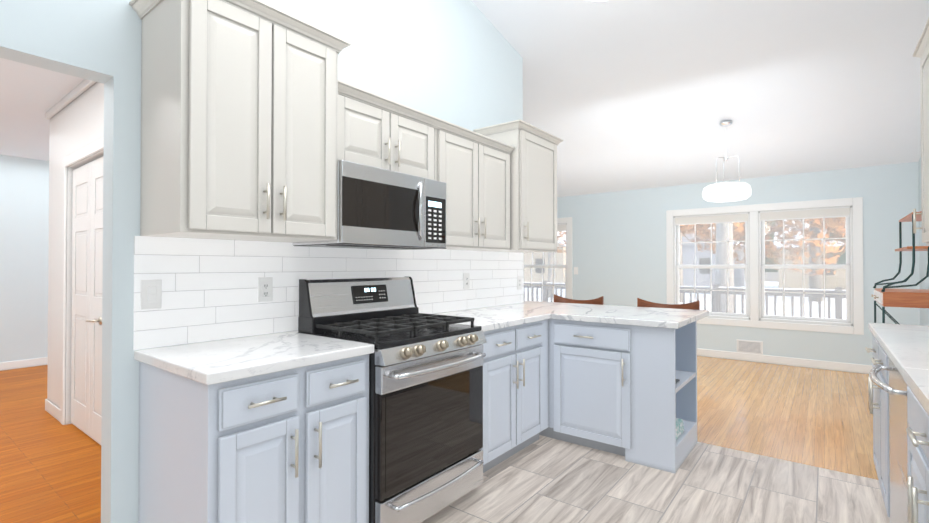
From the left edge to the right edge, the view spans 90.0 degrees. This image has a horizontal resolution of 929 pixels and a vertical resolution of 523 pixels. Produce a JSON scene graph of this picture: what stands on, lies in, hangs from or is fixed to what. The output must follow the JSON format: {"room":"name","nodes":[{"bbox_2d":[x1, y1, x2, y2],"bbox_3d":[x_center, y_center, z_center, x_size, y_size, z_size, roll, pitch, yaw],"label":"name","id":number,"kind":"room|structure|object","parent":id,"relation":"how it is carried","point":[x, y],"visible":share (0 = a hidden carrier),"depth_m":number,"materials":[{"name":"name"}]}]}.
{"room":"kitchen","nodes":[
{"label":"kitchen","id":0,"kind":"room"},
{"bbox_2d":[0,155,48,361],"bbox_3d":[-5.938,-0.021,5.126,0.120,2.640,6.520,0,-1,38],"label":"wall","id":1,"kind":"structure","parent":0,"point":[24,217],"depth_m":5.71,"materials":[{"name":"paint"}]},
{"bbox_2d":[0,357,47,370],"bbox_3d":[-5.943,1.248,4.997,0.013,0.099,6.310,0,-1,38],"label":"baseboard","id":2,"kind":"structure","parent":1,"relation":"attached to","point":[9,365],"depth_m":5.69,"materials":[{"name":"white wood"}]},
{"bbox_2d":[0,58,84,160],"bbox_3d":[-3.809,-1.337,3.413,5.600,0.080,6.400,0,-1,38],"label":"ceiling","id":3,"kind":"structure","parent":0,"point":[30,96],"depth_m":3.80,"materials":[{"name":"paint"}]},
{"bbox_2d":[47,82,103,424],"bbox_3d":[-2.376,-0.010,3.151,3.030,2.580,0.120,0,-1,38],"label":"wall","id":4,"kind":"structure","parent":0,"point":[77,124],"depth_m":3.62,"materials":[{"name":"paint"}]},
{"bbox_2d":[45,399,59,421],"bbox_3d":[-3.402,1.237,3.848,0.481,0.099,0.012,0,-1,38],"label":"baseboard","id":5,"kind":"structure","parent":4,"relation":"attached to","point":[52,409],"depth_m":3.85,"materials":[{"name":"white wood"}]},
{"bbox_2d":[45,79,103,424],"bbox_3d":[-2.423,-0.010,3.091,3.029,2.578,0.029,0,-1,38],"label":"trim","id":6,"kind":"structure","parent":4,"relation":"attached to","point":[65,101],"depth_m":3.65,"materials":[{"name":"white wood"}]},
{"bbox_2d":[71,156,102,444],"bbox_3d":[-2.333,0.267,3.063,1.988,2.000,0.095,0,-1,38],"label":"door","id":7,"kind":"structure","parent":4,"relation":"in","point":[86,312],"depth_m":3.42,"materials":[{"name":"white wood"}]},
{"bbox_2d":[0,0,522,522],"bbox_3d":[-1.511,-0.929,1.705,0.120,4.391,6.520,0,-1,38],"label":"wall","id":8,"kind":"structure","parent":0,"point":[458,62],"depth_m":1.85,"materials":[{"name":"paint"}]},
{"bbox_2d":[129,0,350,242],"bbox_3d":[-0.923,-0.562,1.996,0.443,0.923,0.753,0,-1,38],"label":"upper cabinet","id":9,"kind":"object","parent":8,"relation":"attached to","point":[239,119],"visible":1,"depth_m":1.80,"materials":[{"name":"paint"}]},
{"bbox_2d":[133,236,523,349],"bbox_3d":[-0.389,-0.051,3.041,0.007,0.940,3.020,0,-1,38],"label":"tile backsplash","id":10,"kind":"structure","parent":8,"relation":"attached to","point":[209,289],"depth_m":2.27,"materials":[{"name":"white tile"}]},
{"bbox_2d":[140,279,161,309],"bbox_3d":[-1.270,0.133,1.885,0.012,0.120,0.075,0,-1,38],"label":"switch plate","id":11,"kind":"object","parent":10,"relation":"attached to","point":[151,294],"visible":1,"depth_m":1.88,"materials":[{"name":"white plastic"}]},
{"bbox_2d":[258,277,272,301],"bbox_3d":[-0.973,0.137,2.271,0.010,0.120,0.075,0,-1,38],"label":"electrical outlet plate","id":12,"kind":"object","parent":10,"relation":"attached to","point":[265,289],"visible":1,"depth_m":2.27,"materials":[{"name":"white plastic"}]},
{"bbox_2d":[463,273,469,288],"bbox_3d":[0.016,0.149,3.548,0.010,0.120,0.075,0,-1,38],"label":"electrical outlet plate","id":13,"kind":"object","parent":10,"relation":"attached to","point":[466,280],"visible":1,"depth_m":3.54,"materials":[{"name":"white plastic"}]},
{"bbox_2d":[517,276,521,289],"bbox_3d":[0.494,0.190,4.164,0.010,0.120,0.075,0,-1,38],"label":"electrical outlet plate","id":14,"kind":"object","parent":10,"relation":"attached to","point":[519,282],"visible":1,"depth_m":4.16,"materials":[{"name":"white plastic"}]},
{"bbox_2d":[338,94,433,179],"bbox_3d":[-0.514,-0.643,2.586,0.368,0.344,0.760,0,-1,38],"label":"upper cabinet","id":15,"kind":"object","parent":8,"relation":"attached to","point":[369,135],"visible":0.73,"depth_m":2.45,"materials":[{"name":"paint"}]},
{"bbox_2d":[292,160,445,249],"bbox_3d":[-0.483,-0.271,2.558,0.442,0.392,0.754,0,-1,38],"label":"over-the-range microwave","id":16,"kind":"object","parent":15,"relation":"attached to","point":[381,208],"visible":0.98,"depth_m":2.37,"materials":[{"name":"silver metal"}]},
{"bbox_2d":[434,128,509,250],"bbox_3d":[-0.020,-0.449,3.221,0.368,0.720,0.848,0,-1,38],"label":"upper cabinet","id":17,"kind":"object","parent":8,"relation":"attached to","point":[474,177],"visible":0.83,"depth_m":3.09,"materials":[{"name":"paint"}]},
{"bbox_2d":[338,80,514,154],"bbox_3d":[-0.136,-0.831,2.832,0.043,0.050,1.610,0,-1,38],"label":"crown molding","id":18,"kind":"structure","parent":17,"relation":"attached to","point":[350,91],"depth_m":2.65,"materials":[{"name":"paint"}]},
{"bbox_2d":[473,119,562,252],"bbox_3d":[0.461,-0.558,3.786,0.438,0.948,0.715,0,-1,38],"label":"upper cabinet","id":19,"kind":"object","parent":8,"relation":"attached to","point":[533,191],"visible":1,"depth_m":3.57,"materials":[{"name":"paint"}]},
{"bbox_2d":[0,356,877,522],"bbox_3d":[-1.480,1.316,3.829,8.700,0.061,9.950,0,-1,38],"label":"floor","id":20,"kind":"structure","parent":0,"point":[821,418],"depth_m":3.53,"materials":[{"name":"brown wood"}]},
{"bbox_2d":[554,294,603,304],"bbox_3d":[0.965,0.803,4.247,0.490,0.976,0.478,0,-1,38],"label":"bar stool","id":21,"kind":"object","parent":20,"relation":"on","point":[597,301],"visible":0.12,"depth_m":4.42,"materials":[{"name":"brown wood"}]},
{"bbox_2d":[637,298,699,309],"bbox_3d":[1.597,0.799,3.757,0.490,0.976,0.478,0,-1,38],"label":"bar stool","id":22,"kind":"object","parent":20,"relation":"on","point":[695,305],"visible":0.12,"depth_m":3.93,"materials":[{"name":"brown wood"}]},
{"bbox_2d":[871,211,928,361],"bbox_3d":[3.799,0.416,3.954,0.486,1.745,0.816,0,-1,38],"label":"shelf rack","id":23,"kind":"object","parent":20,"relation":"on","point":[885,296],"visible":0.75,"depth_m":3.74,"materials":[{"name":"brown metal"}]},
{"bbox_2d":[422,435,889,522],"bbox_3d":[-0.290,1.287,0.713,3.000,0.060,6.480,0,-1,38],"label":"floor","id":24,"kind":"structure","parent":0,"point":[543,479],"depth_m":2.58,"materials":[{"name":"grey tile"}]},
{"bbox_2d":[138,354,368,522],"bbox_3d":[-0.834,0.831,1.914,0.668,0.876,0.666,0,-1,38],"label":"base cabinet","id":25,"kind":"object","parent":24,"relation":"on","point":[288,446],"visible":0.98,"depth_m":1.68,"materials":[{"name":"paint"}]},
{"bbox_2d":[134,332,373,384],"bbox_3d":[-0.848,0.373,1.916,0.646,0.038,0.685,0,-1,38],"label":"countertop","id":26,"kind":"structure","parent":25,"relation":"on","point":[214,362],"depth_m":1.78,"materials":[{"name":"stone"}]},
{"bbox_2d":[298,277,486,522],"bbox_3d":[-0.339,0.682,2.437,0.703,1.183,0.756,0,-1,38],"label":"steel gas range","id":27,"kind":"object","parent":24,"relation":"on","point":[426,461],"visible":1,"depth_m":2.26,"materials":[{"name":"silver metal"}]},
{"bbox_2d":[481,319,548,472],"bbox_3d":[0.110,0.842,3.133,0.668,0.876,0.886,0,-1,38],"label":"base cabinet","id":28,"kind":"object","parent":24,"relation":"on","point":[515,394],"visible":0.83,"depth_m":2.91,"materials":[{"name":"paint"}]},
{"bbox_2d":[543,319,662,462],"bbox_3d":[1.015,0.844,3.374,0.578,0.876,0.640,0,-1,38],"label":"base cabinet","id":29,"kind":"object","parent":24,"relation":"on","point":[616,389],"depth_m":3.05,"materials":[{"name":"paint"}]},
{"bbox_2d":[436,301,708,331],"bbox_3d":[0.671,0.385,3.280,1.586,0.038,1.797,0,-1,38],"label":"countertop","id":30,"kind":"structure","parent":29,"relation":"on","point":[495,317],"depth_m":3.21,"materials":[{"name":"stone"}]},
{"bbox_2d":[676,418,683,438],"bbox_3d":[1.285,1.084,3.036,0.215,0.086,0.320,0,-1,38],"label":"cloth","id":31,"kind":"object","parent":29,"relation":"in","point":[679,427],"visible":0.19,"depth_m":3.01,"materials":[{"name":"fabric"}]},
{"bbox_2d":[869,358,912,522],"bbox_3d":[1.912,0.829,1.680,0.672,0.875,0.596,0,-1,38],"label":"stainless steel dishwasher","id":32,"kind":"object","parent":24,"relation":"on","point":[896,390],"visible":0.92,"depth_m":1.81,"materials":[{"name":"silver metal"}]},
{"bbox_2d":[865,336,928,522],"bbox_3d":[1.276,0.820,0.819,0.643,0.876,4.400,0,-1,38],"label":"base cabinet","id":33,"kind":"object","parent":24,"relation":"on","point":[918,461],"visible":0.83,"depth_m":1.54,"materials":[{"name":"paint"}]},
{"bbox_2d":[868,322,928,414],"bbox_3d":[1.266,0.362,0.793,0.619,0.038,4.500,0,-1,38],"label":"countertop","id":34,"kind":"structure","parent":33,"relation":"on","point":[905,347],"depth_m":1.84,"materials":[{"name":"stone"}]},
{"bbox_2d":[471,0,928,196],"bbox_3d":[-0.483,-2.159,3.108,6.440,2.144,10.220,0,-1,38],"label":"ceiling","id":35,"kind":"structure","parent":0,"point":[621,95],"depth_m":4.26,"materials":[{"name":"paint"}]},
{"bbox_2d":[702,121,751,201],"bbox_3d":[2.731,-1.044,4.846,0.452,0.824,0.452,0,-1,38],"label":"pendant light","id":36,"kind":"object","parent":35,"relation":"hanging from","point":[724,185],"visible":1,"depth_m":4.82,"materials":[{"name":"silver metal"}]},
{"bbox_2d":[557,162,919,365],"bbox_3d":[2.600,0.092,7.068,6.440,2.450,0.150,0,-1,38],"label":"wall","id":37,"kind":"structure","parent":0,"point":[618,248],"depth_m":6.07,"materials":[{"name":"paint"}]},
{"bbox_2d":[523,217,572,301],"bbox_3d":[1.343,0.076,8.024,1.180,1.600,0.159,0,-1,38],"label":"window unit","id":38,"kind":"structure","parent":37,"relation":"in","point":[567,265],"depth_m":7.83,"materials":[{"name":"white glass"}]},
{"bbox_2d":[557,225,565,230],"bbox_3d":[1.321,-0.558,8.003,0.948,0.104,0.044,0,-1,38],"label":"window blind","id":39,"kind":"object","parent":38,"relation":"attached to","point":[561,227],"visible":0.21,"depth_m":7.75,"materials":[{"name":"white fabric"}]},
{"bbox_2d":[737,339,762,354],"bbox_3d":[3.730,1.118,6.079,0.295,0.170,0.014,0,-1,38],"label":"air vent","id":40,"kind":"object","parent":37,"relation":"in","point":[750,346],"visible":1,"depth_m":6.07,"materials":[{"name":"white metal"}]},
{"bbox_2d":[666,197,863,334],"bbox_3d":[3.817,0.058,6.107,2.160,1.600,0.159,0,-1,38],"label":"window unit","id":41,"kind":"structure","parent":37,"relation":"in","point":[755,267],"depth_m":6.01,"materials":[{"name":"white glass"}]},
{"bbox_2d":[675,208,849,224],"bbox_3d":[3.796,-0.576,6.086,1.928,0.104,0.044,0,-1,38],"label":"window blind","id":42,"kind":"object","parent":41,"relation":"attached to","point":[812,214],"visible":0.98,"depth_m":5.95,"materials":[{"name":"white fabric"}]},
{"bbox_2d":[697,348,872,373],"bbox_3d":[2.547,1.263,6.987,6.198,0.104,0.023,0,-1,38],"label":"baseboard","id":43,"kind":"structure","parent":37,"relation":"attached to","point":[808,363],"depth_m":5.82,"materials":[{"name":"white wood"}]},
{"bbox_2d":[919,157,928,325],"bbox_3d":[2.052,-0.934,1.209,0.120,4.391,10.100,0,-1,38],"label":"wall","id":44,"kind":"structure","parent":0,"point":[924,284],"depth_m":4.96,"materials":[{"name":"paint"}]},
{"bbox_2d":[913,18,928,244],"bbox_3d":[2.154,-0.659,1.787,0.423,1.113,2.043,0,-1,38],"label":"upper cabinet","id":45,"kind":"object","parent":44,"relation":"attached to","point":[921,51],"visible":1,"depth_m":2.55,"materials":[{"name":"paint"}]},
{"label":"outside","id":46,"kind":"structure","parent":0,"visible":0},
{"bbox_2d":[524,217,845,312],"bbox_3d":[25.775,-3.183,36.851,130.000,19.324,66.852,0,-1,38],"label":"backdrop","id":47,"kind":"structure","parent":46,"point":[718,226],"depth_m":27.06,"materials":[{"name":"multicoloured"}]},
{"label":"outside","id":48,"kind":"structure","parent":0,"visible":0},
{"bbox_2d":[525,282,845,318],"bbox_3d":[37.465,2.413,51.889,140.000,0.150,113.350,0,-1,38],"label":"snow","id":49,"kind":"object","parent":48,"point":[788,313],"depth_m":22.84,"materials":[{"name":"white snow"}]},
{"bbox_3d":[3.753,1.668,7.969,11.500,0.515,2.690,0,-1,38],"label":"deck floor","id":50,"kind":"structure","parent":49,"relation":"on","visible":0},
{"bbox_2d":[524,281,845,318],"bbox_3d":[4.534,0.927,8.984,11.500,0.985,0.110,0,-1,38],"label":"deck railing","id":51,"kind":"object","parent":50,"relation":"on","point":[715,301],"depth_m":8.51,"materials":[{"name":"white wood"}]}
]}

